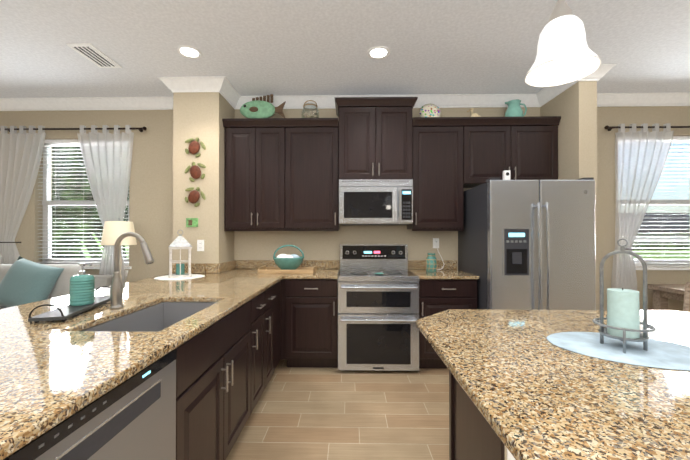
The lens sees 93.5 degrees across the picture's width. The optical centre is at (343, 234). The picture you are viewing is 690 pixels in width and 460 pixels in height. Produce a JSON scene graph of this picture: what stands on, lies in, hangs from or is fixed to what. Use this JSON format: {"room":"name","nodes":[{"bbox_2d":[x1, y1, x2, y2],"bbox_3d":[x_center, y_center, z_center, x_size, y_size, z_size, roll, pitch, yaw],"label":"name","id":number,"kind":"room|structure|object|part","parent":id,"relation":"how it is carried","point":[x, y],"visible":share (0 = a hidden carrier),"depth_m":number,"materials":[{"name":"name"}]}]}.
{"room":"kitchen","nodes":[
{"label":"kitchen","id":0,"kind":"room"},
{"bbox_2d":[168,92,235,273],"bbox_3d":[-1.501,-0.124,3.527,0.470,2.870,0.440,0,0,1],"label":"wall","id":1,"kind":"structure","parent":0,"point":[200,115],"depth_m":3.31,"materials":[{"name":"paint"}]},
{"bbox_2d":[186,218,197,226],"bbox_3d":[-1.540,-0.120,3.299,0.120,0.090,0.014,0,0,1],"label":"wall art","id":2,"kind":"object","parent":1,"relation":"attached to","point":[191,222],"depth_m":3.29,"materials":[{"name":"green wood"}]},
{"bbox_2d":[184,162,205,181],"bbox_3d":[-1.506,-0.635,3.288,0.222,0.204,0.039,0,0,1],"label":"wall art","id":3,"kind":"object","parent":1,"relation":"attached to","point":[195,173],"depth_m":3.28},
{"bbox_2d":[185,137,205,156],"bbox_3d":[-1.506,-0.883,3.290,0.217,0.203,0.039,0,0,1],"label":"wall art","id":4,"kind":"object","parent":1,"relation":"attached to","point":[194,146],"depth_m":3.28},
{"bbox_2d":[185,187,205,206],"bbox_3d":[-1.506,-0.381,3.287,0.214,0.202,0.039,0,0,1],"label":"wall art","id":5,"kind":"object","parent":1,"relation":"attached to","point":[194,195],"depth_m":3.28},
{"bbox_2d":[197,240,203,250],"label":"wall outlet","id":6,"kind":"object","parent":1,"relation":"attached to","point":[200,245],"depth_m":3.30,"materials":[{"name":"white plastic"}]},
{"bbox_2d":[226,359,448,459],"bbox_3d":[-0.056,1.319,0.182,10.040,0.050,7.520,0,0,1],"label":"floor","id":7,"kind":"structure","parent":0,"point":[305,413],"depth_m":2.31,"materials":[{"name":"beige tile"}]},
{"bbox_2d":[0,255,112,308],"bbox_3d":[-3.637,0.759,3.181,2.230,1.100,0.940,0,0,1],"label":"sofa","id":8,"kind":"object","parent":7,"relation":"on","point":[23,281],"visible":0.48,"depth_m":3.17,"materials":[{"name":"fabric"}]},
{"bbox_2d":[3,349,176,459],"bbox_3d":[-0.921,0.860,0.911,0.595,0.876,0.596,0,0,1],"label":"dishwasher","id":9,"kind":"object","parent":7,"relation":"on","point":[133,417],"visible":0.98,"depth_m":0.93,"materials":[{"name":"silver metal"}]},
{"bbox_2d":[175,335,254,459],"bbox_3d":[-0.914,0.992,1.671,0.600,0.620,0.918,0,0,1],"label":"base cabinet","id":10,"kind":"object","parent":7,"relation":"on","point":[212,416],"depth_m":1.52,"materials":[{"name":"brown wood"}]},
{"bbox_2d":[197,290,266,405],"bbox_3d":[-0.902,0.864,2.305,0.600,0.882,0.350,0,0,1],"label":"base cabinet","id":11,"kind":"object","parent":7,"relation":"on","point":[246,319],"depth_m":2.18,"materials":[{"name":"brown wood"}]},
{"bbox_2d":[0,260,287,459],"bbox_3d":[-1.174,0.354,1.982,1.200,0.132,3.528,0,0,1],"label":"countertop","id":12,"kind":"structure","parent":11,"relation":"on","point":[53,373],"depth_m":1.15,"materials":[{"name":"stone"}]},
{"bbox_2d":[28,286,110,323],"bbox_3d":[-1.340,0.344,1.651,0.130,0.084,0.523,0,0,-13],"label":"soap tray","id":13,"kind":"object","parent":12,"relation":"on","point":[63,313],"visible":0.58,"depth_m":1.49,"materials":[{"name":"metal"}]},
{"bbox_2d":[69,263,94,305],"bbox_3d":[-1.344,0.254,1.671,0.104,0.210,0.104,0,0,1],"label":"soap dispenser","id":14,"kind":"object","parent":13,"relation":"on","point":[81,288],"visible":1,"depth_m":1.64,"materials":[{"name":"teal ceramic"}]},
{"bbox_2d":[109,232,153,308],"bbox_3d":[-1.111,0.187,1.729,0.226,0.398,0.104,0,0,1],"label":"faucet","id":15,"kind":"object","parent":12,"relation":"on","point":[117,287],"visible":1,"depth_m":1.70,"materials":[{"name":"silver metal"}]},
{"bbox_2d":[82,302,216,331],"bbox_3d":[-0.925,0.534,1.647,0.414,0.230,0.734,0,0,1],"label":"sink","id":16,"kind":"object","parent":12,"relation":"in","point":[159,317],"depth_m":1.91,"materials":[{"name":"metal"}]},
{"bbox_2d":[154,274,204,279],"bbox_3d":[-1.496,0.391,2.974,0.420,0.004,0.420,0,0,1],"label":"doily","id":17,"kind":"object","parent":12,"relation":"on","point":[194,276],"visible":0.75,"depth_m":2.92,"materials":[{"name":"white fabric"}]},
{"bbox_2d":[168,230,191,277],"bbox_3d":[-1.496,0.173,2.975,0.194,0.430,0.194,0,0,-27],"label":"lantern","id":18,"kind":"object","parent":17,"relation":"on","point":[180,241],"visible":1,"depth_m":2.93,"materials":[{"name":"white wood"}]},
{"bbox_2d":[257,266,315,273],"bbox_3d":[-0.578,0.367,3.387,0.560,0.055,0.300,0,0,1],"label":"serving tray","id":19,"kind":"object","parent":12,"relation":"on","point":[278,270],"visible":1,"depth_m":3.24,"materials":[{"name":"brown wood"}]},
{"bbox_2d":[273,245,303,269],"bbox_3d":[-0.573,0.245,3.388,0.328,0.274,0.324,0,0,1],"label":"basket","id":20,"kind":"object","parent":19,"relation":"on","point":[288,262],"visible":0.9,"depth_m":3.30,"materials":[{"name":"ceramic"}]},
{"bbox_2d":[267,284,274,383],"bbox_3d":[-0.896,0.866,2.630,0.600,0.882,0.300,0,0,1],"label":"base cabinet","id":21,"kind":"object","parent":7,"relation":"on","point":[270,291],"depth_m":2.68,"materials":[{"name":"brown wood"}]},
{"bbox_2d":[275,279,282,367],"bbox_3d":[-0.900,0.867,2.956,0.580,0.882,0.350,0,0,1],"label":"base cabinet","id":22,"kind":"object","parent":7,"relation":"on","point":[279,285],"depth_m":3.04,"materials":[{"name":"brown wood"}]},
{"bbox_2d":[283,279,337,367],"bbox_3d":[-0.327,0.870,3.400,0.550,0.882,0.600,0,0,1],"label":"base cabinet","id":23,"kind":"object","parent":7,"relation":"on","point":[310,327],"depth_m":3.10,"materials":[{"name":"brown wood"}]},
{"bbox_2d":[288,260,339,278],"bbox_3d":[-0.300,0.361,3.406,0.496,0.132,0.648,0,0,1],"label":"countertop","id":24,"kind":"structure","parent":23,"relation":"on","point":[325,269],"depth_m":3.55,"materials":[{"name":"stone"}]},
{"bbox_2d":[338,244,418,370],"bbox_3d":[0.331,0.710,3.344,0.758,1.200,0.743,0,0,1],"label":"range","id":25,"kind":"object","parent":7,"relation":"on","point":[378,302],"visible":1,"depth_m":3.04,"materials":[{"name":"silver metal"}]},
{"bbox_2d":[419,279,476,367],"bbox_3d":[0.995,0.870,3.376,0.556,0.882,0.600,0,0,1],"label":"base cabinet","id":26,"kind":"object","parent":7,"relation":"on","point":[435,300],"depth_m":3.08,"materials":[{"name":"brown wood"}]},
{"bbox_2d":[408,260,478,278],"bbox_3d":[1.000,0.361,3.384,0.568,0.132,0.646,0,0,1],"label":"countertop","id":27,"kind":"structure","parent":26,"relation":"on","point":[449,270],"depth_m":3.45,"materials":[{"name":"stone"}]},
{"bbox_2d":[426,253,436,271],"bbox_3d":[0.928,0.297,3.430,0.122,0.195,0.122,0,0,1],"label":"mason jar","id":28,"kind":"object","parent":27,"relation":"on","point":[431,262],"visible":1,"depth_m":3.39,"materials":[{"name":"teal glass"}]},
{"bbox_2d":[449,371,506,459],"bbox_3d":[1.245,0.859,1.341,1.439,0.882,0.560,0,0,1],"label":"kitchen island","id":29,"kind":"object","parent":7,"relation":"on","point":[473,435],"visible":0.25,"depth_m":1.40,"materials":[{"name":"paint"}]},
{"bbox_2d":[507,449,514,459],"bbox_3d":[0.575,0.705,1.070,0.070,0.114,0.008,0,0,1],"label":"outlet","id":30,"kind":"object","parent":29,"relation":"attached to","point":[510,456],"visible":0.02,"depth_m":1.07,"materials":[{"name":"white plastic"}]},
{"bbox_2d":[416,309,689,459],"bbox_3d":[1.165,0.399,1.097,1.690,0.031,1.145,0,0,1],"label":"island countertop","id":31,"kind":"structure","parent":29,"relation":"on","point":[531,390],"depth_m":0.82,"materials":[{"name":"stone"}]},
{"bbox_2d":[547,332,689,370],"bbox_3d":[0.955,0.382,1.089,0.457,0.003,0.363,0,0,1],"label":"placemat","id":32,"kind":"object","parent":31,"relation":"on","point":[665,355],"visible":0.9,"depth_m":1.06,"materials":[{"name":"white fabric"}]},
{"bbox_2d":[592,238,655,352],"bbox_3d":[0.945,0.196,1.100,0.164,0.367,0.164,0,0,1],"label":"candle holder","id":33,"kind":"object","parent":32,"relation":"on","point":[644,337],"visible":0.88,"depth_m":1.07,"materials":[{"name":"metal"}]},
{"bbox_2d":[607,288,639,338],"bbox_3d":[0.945,0.261,1.100,0.084,0.158,0.084,0,0,1],"label":"candle","id":34,"kind":"object","parent":33,"relation":"in","point":[623,308],"visible":0.92,"depth_m":1.07,"materials":[{"name":"wax"}]},
{"bbox_2d":[458,177,595,309],"bbox_3d":[1.749,0.407,3.222,0.912,1.805,0.925,0,0,1],"label":"refrigerator","id":35,"kind":"object","parent":7,"relation":"on","point":[473,247],"depth_m":2.84,"materials":[{"name":"silver metal"}]},
{"bbox_2d":[503,168,509,179],"bbox_3d":[1.541,-0.559,3.072,0.056,0.135,0.043,0,0,1],"label":"camera","id":36,"kind":"object","parent":35,"relation":"on","point":[506,174],"visible":0.85,"depth_m":3.05,"materials":[{"name":"white plastic"}]},
{"bbox_3d":[1.743,0.392,2.870,0.912,1.742,0.070,0,0,1],"label":"refrigerator door","id":37,"kind":"part","parent":35,"relation":"part of","materials":[{"name":"silver metal"}]},
{"bbox_2d":[647,284,684,309],"bbox_3d":[3.995,0.925,3.216,1.450,0.770,0.590,0,0,1],"label":"dining table","id":38,"kind":"object","parent":7,"relation":"on","point":[662,293],"visible":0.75,"depth_m":3.40,"materials":[{"name":"brown wood"}]},
{"bbox_2d":[683,282,689,311],"bbox_3d":[2.840,0.834,2.610,0.466,0.948,0.522,0,0,9],"label":"dining chair","id":39,"kind":"object","parent":7,"relation":"on","point":[686,306],"visible":0.19,"depth_m":2.44,"materials":[{"name":"brown wood"}]},
{"bbox_3d":[-2.309,0.983,3.336,0.360,0.656,0.360,0,0,1],"label":"side table","id":40,"kind":"object","parent":7,"relation":"on","visible":0},
{"bbox_2d":[100,218,136,280],"bbox_3d":[-2.309,0.244,3.340,0.310,0.820,0.310,0,0,1],"label":"table lamp","id":41,"kind":"object","parent":40,"relation":"on","point":[113,231],"visible":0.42,"depth_m":3.23,"materials":[{"name":"fabric"}]},
{"bbox_2d":[0,106,689,311],"bbox_3d":[0.010,-0.122,3.839,10.040,2.870,0.220,0,0,1],"label":"wall","id":42,"kind":"structure","parent":0,"point":[161,210],"depth_m":3.75,"materials":[{"name":"paint"}]},
{"bbox_2d":[0,125,146,283],"bbox_3d":[-3.122,0.025,3.724,1.744,2.535,0.121,0,0,1],"label":"curtain","id":43,"kind":"object","parent":42,"relation":"attached to","point":[107,157],"visible":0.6,"depth_m":3.71,"materials":[{"name":"white fabric"}]},
{"bbox_2d":[42,144,131,268],"bbox_3d":[-3.050,-0.357,3.851,1.180,1.520,0.190,0,0,1],"label":"window","id":44,"kind":"structure","parent":42,"relation":"in","point":[47,206],"depth_m":3.90,"materials":[{"name":"clear glass"}]},
{"bbox_2d":[38,139,128,265],"bbox_3d":[-3.050,-0.373,3.836,1.100,1.484,0.051,0,0,1],"label":"window blinds","id":45,"kind":"object","parent":44,"relation":"attached to","point":[66,141],"visible":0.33,"depth_m":3.82,"materials":[{"name":"white plastic"}]},
{"bbox_2d":[223,125,257,228],"bbox_3d":[-1.095,-0.594,3.587,0.335,1.070,0.325,0,0,1],"label":"upper cabinet","id":46,"kind":"object","parent":42,"relation":"attached to","point":[241,141],"depth_m":3.43,"materials":[{"name":"brown wood"}]},
{"bbox_2d":[258,125,285,228],"bbox_3d":[-0.771,-0.594,3.581,0.313,1.070,0.325,0,0,1],"label":"upper cabinet","id":47,"kind":"object","parent":42,"relation":"attached to","point":[284,174],"depth_m":3.42,"materials":[{"name":"brown wood"}]},
{"bbox_2d":[286,125,338,228],"bbox_3d":[-0.333,-0.594,3.573,0.564,1.070,0.325,0,0,1],"label":"upper cabinet","id":48,"kind":"object","parent":42,"relation":"attached to","point":[312,183],"depth_m":3.41,"materials":[{"name":"brown wood"}]},
{"bbox_2d":[240,94,285,117],"bbox_3d":[-0.890,-1.372,3.568,0.510,0.330,0.097,0,0,1],"label":"fish sculpture","id":49,"kind":"object","parent":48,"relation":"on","point":[258,107],"visible":0.96,"depth_m":3.55,"materials":[{"name":"green ceramic"}]},
{"bbox_2d":[301,100,318,117],"bbox_3d":[-0.365,-1.339,3.562,0.196,0.264,0.196,0,0,1],"label":"shell jar","id":50,"kind":"object","parent":48,"relation":"on","point":[309,114],"visible":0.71,"depth_m":3.53,"materials":[{"name":"clear glass"}]},
{"bbox_2d":[0,64,689,110],"bbox_3d":[0.002,-1.503,3.375,9.600,0.111,0.723,0,0,1],"label":"crown molding","id":51,"kind":"structure","parent":42,"relation":"attached to","point":[225,88],"depth_m":3.65,"materials":[{"name":"white wood"}]},
{"bbox_2d":[338,97,377,180],"bbox_3d":[0.144,-0.981,3.542,0.382,0.833,0.375,0,0,1],"label":"upper cabinet","id":52,"kind":"object","parent":42,"relation":"attached to","point":[358,116],"depth_m":3.35,"materials":[{"name":"brown wood"}]},
{"bbox_2d":[339,179,412,224],"bbox_3d":[0.334,-0.332,3.499,0.758,0.458,0.442,0,0,1],"label":"microwave","id":53,"kind":"object","parent":52,"relation":"attached to","point":[375,202],"visible":1,"depth_m":3.33,"materials":[{"name":"silver metal"}]},
{"bbox_2d":[378,97,413,180],"bbox_3d":[0.526,-0.981,3.535,0.382,0.833,0.375,0,0,1],"label":"upper cabinet","id":54,"kind":"object","parent":42,"relation":"attached to","point":[395,120],"depth_m":3.35,"materials":[{"name":"brown wood"}]},
{"bbox_2d":[407,125,465,228],"bbox_3d":[0.988,-0.594,3.549,0.534,1.070,0.325,0,0,1],"label":"upper cabinet","id":55,"kind":"object","parent":42,"relation":"attached to","point":[439,182],"depth_m":3.39,"materials":[{"name":"brown wood"}]},
{"bbox_2d":[420,104,440,116],"bbox_3d":[0.950,-1.324,3.572,0.236,0.234,0.092,0,0,1],"label":"decorative plate","id":56,"kind":"object","parent":55,"relation":"on","point":[429,110],"visible":0.73,"depth_m":3.55,"materials":[{"name":"multicoloured ceramic"}]},
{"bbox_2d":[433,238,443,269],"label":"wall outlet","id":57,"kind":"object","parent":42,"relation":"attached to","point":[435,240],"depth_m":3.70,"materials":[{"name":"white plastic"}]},
{"bbox_2d":[466,125,513,187],"bbox_3d":[1.499,-0.829,3.541,0.488,0.600,0.325,0,0,1],"label":"upper cabinet","id":58,"kind":"object","parent":42,"relation":"attached to","point":[489,148],"depth_m":3.38,"materials":[{"name":"brown wood"}]},
{"bbox_2d":[467,108,480,116],"bbox_3d":[1.417,-1.292,3.529,0.156,0.169,0.070,0,0,1],"label":"bird figurine","id":59,"kind":"object","parent":58,"relation":"on","point":[474,114],"visible":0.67,"depth_m":3.52,"materials":[{"name":"ceramic"}]},
{"bbox_2d":[514,125,557,179],"bbox_3d":[1.987,-0.829,3.532,0.488,0.600,0.325,0,0,1],"label":"upper cabinet","id":60,"kind":"object","parent":42,"relation":"attached to","point":[535,146],"depth_m":3.37,"materials":[{"name":"brown wood"}]},
{"bbox_2d":[505,99,526,116],"bbox_3d":[1.868,-1.322,3.521,0.241,0.230,0.180,0,0,1],"label":"pitcher","id":61,"kind":"object","parent":60,"relation":"on","point":[514,109],"visible":0.77,"depth_m":3.46,"materials":[{"name":"ceramic"}]},
{"bbox_2d":[604,123,689,290],"bbox_3d":[3.816,0.034,3.597,1.824,2.515,0.121,0,0,1],"label":"curtain","id":62,"kind":"object","parent":42,"relation":"attached to","point":[641,157],"visible":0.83,"depth_m":3.60,"materials":[{"name":"white fabric"}]},
{"bbox_2d":[633,141,689,269],"bbox_3d":[3.619,-0.358,3.729,1.080,1.520,0.190,0,0,1],"label":"window","id":63,"kind":"structure","parent":42,"relation":"in","point":[666,202],"depth_m":3.76,"materials":[{"name":"clear glass"}]},
{"bbox_2d":[632,136,689,266],"bbox_3d":[3.619,-0.374,3.714,1.000,1.484,0.051,0,0,1],"label":"window blinds","id":64,"kind":"object","parent":63,"relation":"attached to","point":[681,138],"visible":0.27,"depth_m":3.69,"materials":[{"name":"white plastic"}]},
{"bbox_2d":[0,0,689,97],"bbox_3d":[-0.056,-1.616,0.197,10.040,0.080,7.520,0,0,1],"label":"ceiling","id":65,"kind":"structure","parent":0,"point":[279,47],"depth_m":2.67,"materials":[{"name":"paint"}]},
{"bbox_2d":[66,43,121,67],"bbox_3d":[-2.168,-1.553,2.841,0.200,0.016,0.370,0,0,1],"label":"ceiling vent","id":66,"kind":"object","parent":65,"relation":"in","point":[94,54],"visible":0.98,"depth_m":2.81,"materials":[{"name":"white metal"}]},
{"bbox_2d":[176,45,201,58],"bbox_3d":[-1.319,-1.557,2.780,0.199,0.009,0.199,0,0,-44],"label":"recessed light","id":67,"kind":"object","parent":65,"relation":"in","point":[187,51],"depth_m":2.77,"materials":[{"name":"white"}]},
{"bbox_2d":[367,46,389,58],"bbox_3d":[0.301,-1.557,2.791,0.199,0.009,0.199,0,0,-44],"label":"recessed light","id":68,"kind":"object","parent":65,"relation":"in","point":[375,52],"depth_m":2.78,"materials":[{"name":"white"}]},
{"bbox_2d":[524,0,600,86],"bbox_3d":[0.694,-1.043,1.041,0.204,1.054,0.204,0,0,1],"label":"pendant lamp","id":69,"kind":"object","parent":65,"relation":"hanging from","point":[566,54],"visible":1,"depth_m":1.01,"materials":[{"name":"white glass"}]},
{"bbox_2d":[540,81,599,309],"bbox_3d":[2.317,-0.125,3.372,0.170,2.870,0.610,0,0,1],"label":"wall","id":70,"kind":"structure","parent":0,"point":[579,125],"depth_m":3.12,"materials":[{"name":"paint"}]},
{"label":"outside","id":71,"kind":"structure","parent":0,"visible":0},
{"bbox_2d":[632,250,689,258],"bbox_3d":[1.069,2.000,61.895,120.000,0.115,115.870,0,0,1],"label":"lawn","id":72,"kind":"structure","parent":71,"point":[665,257],"depth_m":28.73,"materials":[{"name":"green plant"}]},
{"bbox_2d":[52,146,128,257],"bbox_3d":[25.554,-5.402,47.168,121.500,14.530,76.500,0,0,1],"label":"trees","id":73,"kind":"object","parent":72,"relation":"on","point":[88,223],"depth_m":9.50,"materials":[{"name":"green plant"}]},
{"bbox_2d":[81,232,127,257],"bbox_3d":[-3.046,0.785,4.421,1.158,1.721,0.152,0,0,1],"label":"plant","id":74,"kind":"object","parent":72,"relation":"on","point":[89,256],"depth_m":4.46,"materials":[{"name":"green plant"}]},
{"bbox_2d":[632,213,689,249],"bbox_3d":[44.757,-0.566,44.393,53.000,4.830,14.300,0,0,1],"label":"house","id":75,"kind":"structure","parent":72,"relation":"on","point":[662,232],"depth_m":39.16,"materials":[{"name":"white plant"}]}
]}

